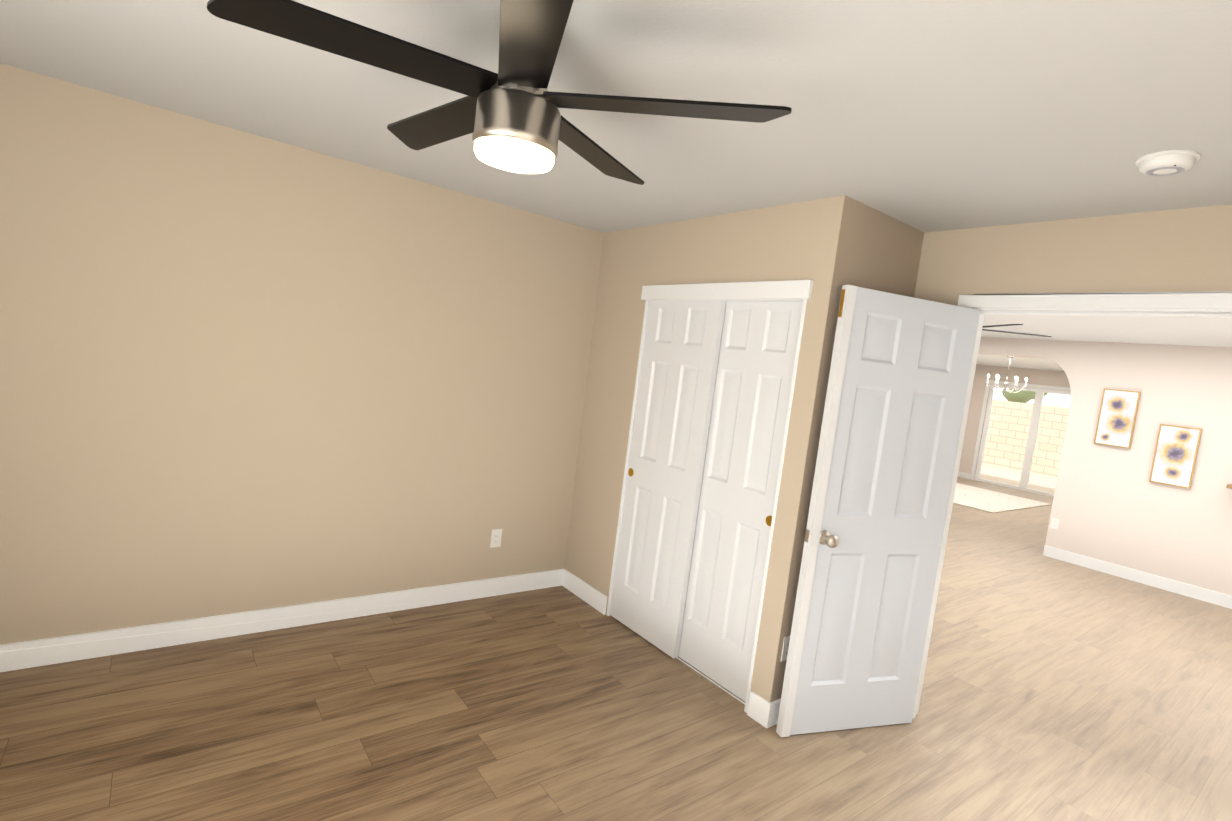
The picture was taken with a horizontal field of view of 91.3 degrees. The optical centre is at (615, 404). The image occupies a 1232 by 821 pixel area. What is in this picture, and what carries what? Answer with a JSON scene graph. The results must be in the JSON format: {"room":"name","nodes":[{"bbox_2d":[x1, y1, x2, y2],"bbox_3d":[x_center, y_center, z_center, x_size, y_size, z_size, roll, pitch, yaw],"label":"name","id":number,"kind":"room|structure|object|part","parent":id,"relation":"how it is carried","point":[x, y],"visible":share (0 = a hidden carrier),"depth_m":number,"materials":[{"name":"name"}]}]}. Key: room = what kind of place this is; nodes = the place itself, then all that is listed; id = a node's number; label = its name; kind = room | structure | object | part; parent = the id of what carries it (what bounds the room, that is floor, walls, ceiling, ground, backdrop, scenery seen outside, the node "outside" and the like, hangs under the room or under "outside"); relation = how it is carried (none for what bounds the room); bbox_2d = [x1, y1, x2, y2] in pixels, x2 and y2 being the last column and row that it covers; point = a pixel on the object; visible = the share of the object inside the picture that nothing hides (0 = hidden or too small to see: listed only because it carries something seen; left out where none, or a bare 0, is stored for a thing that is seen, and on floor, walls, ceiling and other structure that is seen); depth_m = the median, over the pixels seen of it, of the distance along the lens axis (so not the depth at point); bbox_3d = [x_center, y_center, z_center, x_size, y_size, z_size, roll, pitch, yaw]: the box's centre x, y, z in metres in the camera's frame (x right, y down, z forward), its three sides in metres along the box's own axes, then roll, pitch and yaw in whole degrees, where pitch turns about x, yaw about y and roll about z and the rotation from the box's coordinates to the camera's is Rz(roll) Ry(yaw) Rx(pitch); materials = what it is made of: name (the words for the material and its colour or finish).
{"room":"empty bedroom","nodes":[
{"label":"empty bedroom","id":0,"kind":"room"},
{"bbox_2d":[0,63,603,645],"bbox_3d":[-1.396,-0.026,3.308,4.549,2.440,0.120,4,5,-38],"label":"wall","id":1,"kind":"structure","parent":0,"point":[240,371],"depth_m":2.93,"materials":[{"name":"beige paint"}]},
{"bbox_2d":[0,569,563,671],"bbox_3d":[-1.770,1.114,3.128,3.564,0.118,0.018,4,5,-38],"label":"baseboard","id":2,"kind":"structure","parent":1,"relation":"attached to","point":[76,647],"depth_m":3.05,"materials":[{"name":"white wood"}]},
{"bbox_2d":[490,529,501,547],"bbox_3d":[-0.767,0.858,3.853,0.072,0.116,0.007,4,5,-38],"label":"outlet","id":3,"kind":"object","parent":1,"relation":"attached to","point":[496,535],"visible":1,"depth_m":3.85,"materials":[{"name":"white plastic"}]},
{"bbox_2d":[0,477,1231,820],"bbox_3d":[3.671,1.721,5.476,15.390,0.100,9.400,4,5,-38],"label":"floor","id":4,"kind":"structure","parent":0,"point":[1054,689],"depth_m":2.69,"materials":[{"name":"wood"}]},
{"bbox_2d":[953,483,1051,512],"bbox_3d":[6.013,1.555,10.815,2.550,0.013,2.340,4,5,-38],"label":"dining rug","id":5,"kind":"object","parent":4,"relation":"on","point":[990,501],"visible":0.43,"depth_m":10.32,"materials":[{"name":"white fabric"}]},
{"bbox_2d":[1043,545,1231,608],"bbox_3d":[6.381,1.992,4.838,0.014,0.118,5.070,4,5,-38],"label":"baseboard","id":6,"kind":"structure","parent":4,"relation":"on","point":[1196,592],"depth_m":6.15,"materials":[{"name":"white wood"}]},
{"bbox_2d":[0,0,1231,370],"bbox_3d":[3.982,-0.803,5.289,15.390,0.120,9.400,4,5,-38],"label":"ceiling","id":7,"kind":"structure","parent":0,"point":[924,116],"depth_m":1.90,"materials":[{"name":"grey paint"}]},
{"bbox_2d":[207,0,791,184],"bbox_3d":[-0.277,-0.804,1.550,1.275,0.368,1.262,4,5,-38],"label":"ceiling fan","id":8,"kind":"object","parent":7,"relation":"hanging from","point":[510,117],"visible":1,"depth_m":1.44,"materials":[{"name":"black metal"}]},
{"bbox_2d":[985,356,1027,393],"bbox_3d":[6.325,-0.470,9.724,0.566,0.620,0.556,4,5,-38],"label":"dining chandelier","id":9,"kind":"object","parent":7,"relation":"hanging from","point":[1005,388],"visible":0.96,"depth_m":9.71,"materials":[{"name":"silver metal"}]},
{"bbox_2d":[982,324,1051,336],"bbox_3d":[2.960,-0.674,5.164,1.184,0.368,1.127,4,5,-38],"label":"room ceiling fan","id":10,"kind":"object","parent":7,"relation":"hanging from","point":[983,327],"depth_m":4.97,"materials":[{"name":"grey"}]},
{"bbox_2d":[1135,150,1200,176],"bbox_3d":[1.723,-0.748,1.885,0.152,0.041,0.152,4,5,-38],"label":"smoke detector","id":11,"kind":"object","parent":7,"relation":"attached to","point":[1168,163],"visible":1,"depth_m":1.85,"materials":[{"name":"white plastic"}]},
{"bbox_2d":[564,195,844,701],"bbox_3d":[0.354,0.178,3.459,0.110,2.440,1.795,4,5,-38],"label":"wall","id":12,"kind":"structure","parent":0,"point":[795,241],"depth_m":3.36,"materials":[{"name":"beige paint"}]},
{"bbox_2d":[560,569,607,614],"bbox_3d":[-0.209,1.242,3.998,0.018,0.118,0.489,4,5,-38],"label":"baseboard","id":13,"kind":"structure","parent":12,"relation":"attached to","point":[574,584],"depth_m":3.98,"materials":[{"name":"white wood"}]},
{"bbox_2d":[610,301,725,657],"bbox_3d":[0.272,0.390,3.501,0.038,1.975,0.593,4,5,-38],"label":"sliding closet door","id":14,"kind":"structure","parent":12,"relation":"in","point":[681,348],"depth_m":3.46,"materials":[{"name":"white wood"}]},
{"bbox_2d":[606,280,812,712],"bbox_3d":[0.445,0.386,3.306,0.130,2.073,1.199,4,5,-38],"label":"trim","id":15,"kind":"structure","parent":12,"relation":"attached to","point":[783,291],"depth_m":3.06,"materials":[{"name":"white wood"}]},
{"bbox_2d":[678,302,802,700],"bbox_3d":[0.619,0.461,3.115,0.038,1.975,0.593,4,5,-38],"label":"sliding closet door","id":16,"kind":"structure","parent":12,"relation":"in","point":[754,374],"depth_m":3.08,"materials":[{"name":"white wood"}]},
{"bbox_2d":[770,195,923,701],"bbox_3d":[1.103,0.306,2.981,0.722,2.440,0.112,4,5,-38],"label":"wall","id":17,"kind":"structure","parent":0,"point":[877,250],"depth_m":2.77,"materials":[{"name":"beige paint"}]},
{"bbox_2d":[756,694,780,727],"bbox_3d":[0.985,1.461,3.022,0.737,0.118,0.043,4,5,-38],"label":"baseboard","id":18,"kind":"structure","parent":17,"relation":"attached to","point":[767,713],"depth_m":2.81,"materials":[{"name":"white wood"}]},
{"bbox_2d":[781,636,789,661],"bbox_3d":[0.803,1.140,2.817,0.072,0.116,0.007,4,5,-38],"label":"outlet","id":19,"kind":"object","parent":17,"relation":"attached to","point":[784,654],"visible":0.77,"depth_m":2.80,"materials":[{"name":"white plastic"}]},
{"bbox_2d":[959,365,1069,479],"bbox_3d":[8.490,0.559,11.846,0.120,2.440,4.820,4,5,-38],"label":"wall","id":20,"kind":"structure","parent":0,"point":[1045,377],"depth_m":12.76,"materials":[{"name":"beige paint"}]},
{"bbox_2d":[958,471,970,478],"bbox_3d":[7.206,1.464,13.323,0.014,0.118,1.190,4,5,-38],"label":"baseboard","id":21,"kind":"structure","parent":20,"relation":"attached to","point":[960,474],"depth_m":12.95,"materials":[{"name":"white wood"}]},
{"bbox_2d":[970,380,1070,496],"bbox_3d":[8.575,0.734,11.674,0.098,2.140,2.840,4,5,-38],"label":"door frame","id":22,"kind":"structure","parent":20,"relation":"attached to","point":[1031,439],"depth_m":12.10,"materials":[{"name":"white"}]},
{"bbox_2d":[914,204,1231,305],"bbox_3d":[1.606,0.366,3.013,0.120,2.440,4.050,4,5,-38],"label":"wall","id":23,"kind":"structure","parent":0,"point":[1183,250],"depth_m":2.52,"materials":[{"name":"beige paint"}]},
{"bbox_2d":[912,291,1231,718],"bbox_3d":[2.086,0.634,2.368,0.156,2.121,1.670,4,5,-38],"label":"door frame","id":24,"kind":"structure","parent":23,"relation":"attached to","point":[1213,304],"depth_m":2.57,"materials":[{"name":"white wood"}]},
{"bbox_2d":[776,285,979,736],"bbox_3d":[1.226,0.530,2.798,0.778,2.038,0.191,6,4,-19],"label":"bedroom door","id":25,"kind":"structure","parent":24,"relation":"attached to","point":[899,373],"depth_m":2.77,"materials":[{"name":"white wood"}]},
{"bbox_2d":[978,337,1231,595],"bbox_3d":[5.264,0.559,6.492,0.152,2.440,9.400,4,5,-38],"label":"wall","id":26,"kind":"structure","parent":0,"point":[1112,504],"depth_m":6.18,"materials":[{"name":"beige paint"}]},
{"bbox_2d":[1050,518,1059,529],"bbox_3d":[4.936,1.342,6.773,0.007,0.116,0.072,4,5,-38],"label":"outlet","id":27,"kind":"object","parent":26,"relation":"attached to","point":[1054,523],"visible":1,"depth_m":6.77,"materials":[{"name":"white plastic"}]},
{"bbox_3d":[5.305,0.147,6.376,0.031,0.600,0.305,4,5,-38],"label":"floral picture","id":28,"kind":"part","parent":26,"relation":"part of"},
{"bbox_3d":[5.571,0.514,6.000,0.031,0.596,0.308,4,5,-38],"label":"floral picture","id":29,"kind":"part","parent":26,"relation":"part of"},
{"label":"outside","id":30,"kind":"structure","parent":0,"visible":0},
{"bbox_2d":[980,462,1056,493],"bbox_3d":[13.551,2.254,14.978,11.879,0.100,28.000,4,5,-38],"label":"ground","id":31,"kind":"structure","parent":30,"point":[1012,476],"depth_m":14.48,"materials":[{"name":"beige"}]},
{"bbox_2d":[1001,388,1047,402],"bbox_3d":[12.769,0.050,18.419,1.563,3.566,1.856,4,5,-38],"label":"tree","id":32,"kind":"object","parent":31,"relation":"on","point":[1022,396],"visible":0.04,"depth_m":18.19,"materials":[{"name":"green plant"}]},
{"bbox_2d":[982,399,1068,476],"bbox_3d":[11.327,1.149,13.101,4.200,1.820,28.000,4,5,-38],"label":"brick wall","id":33,"kind":"structure","parent":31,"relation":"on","point":[1007,433],"depth_m":16.50,"materials":[{"name":"beige brick"}]}
]}

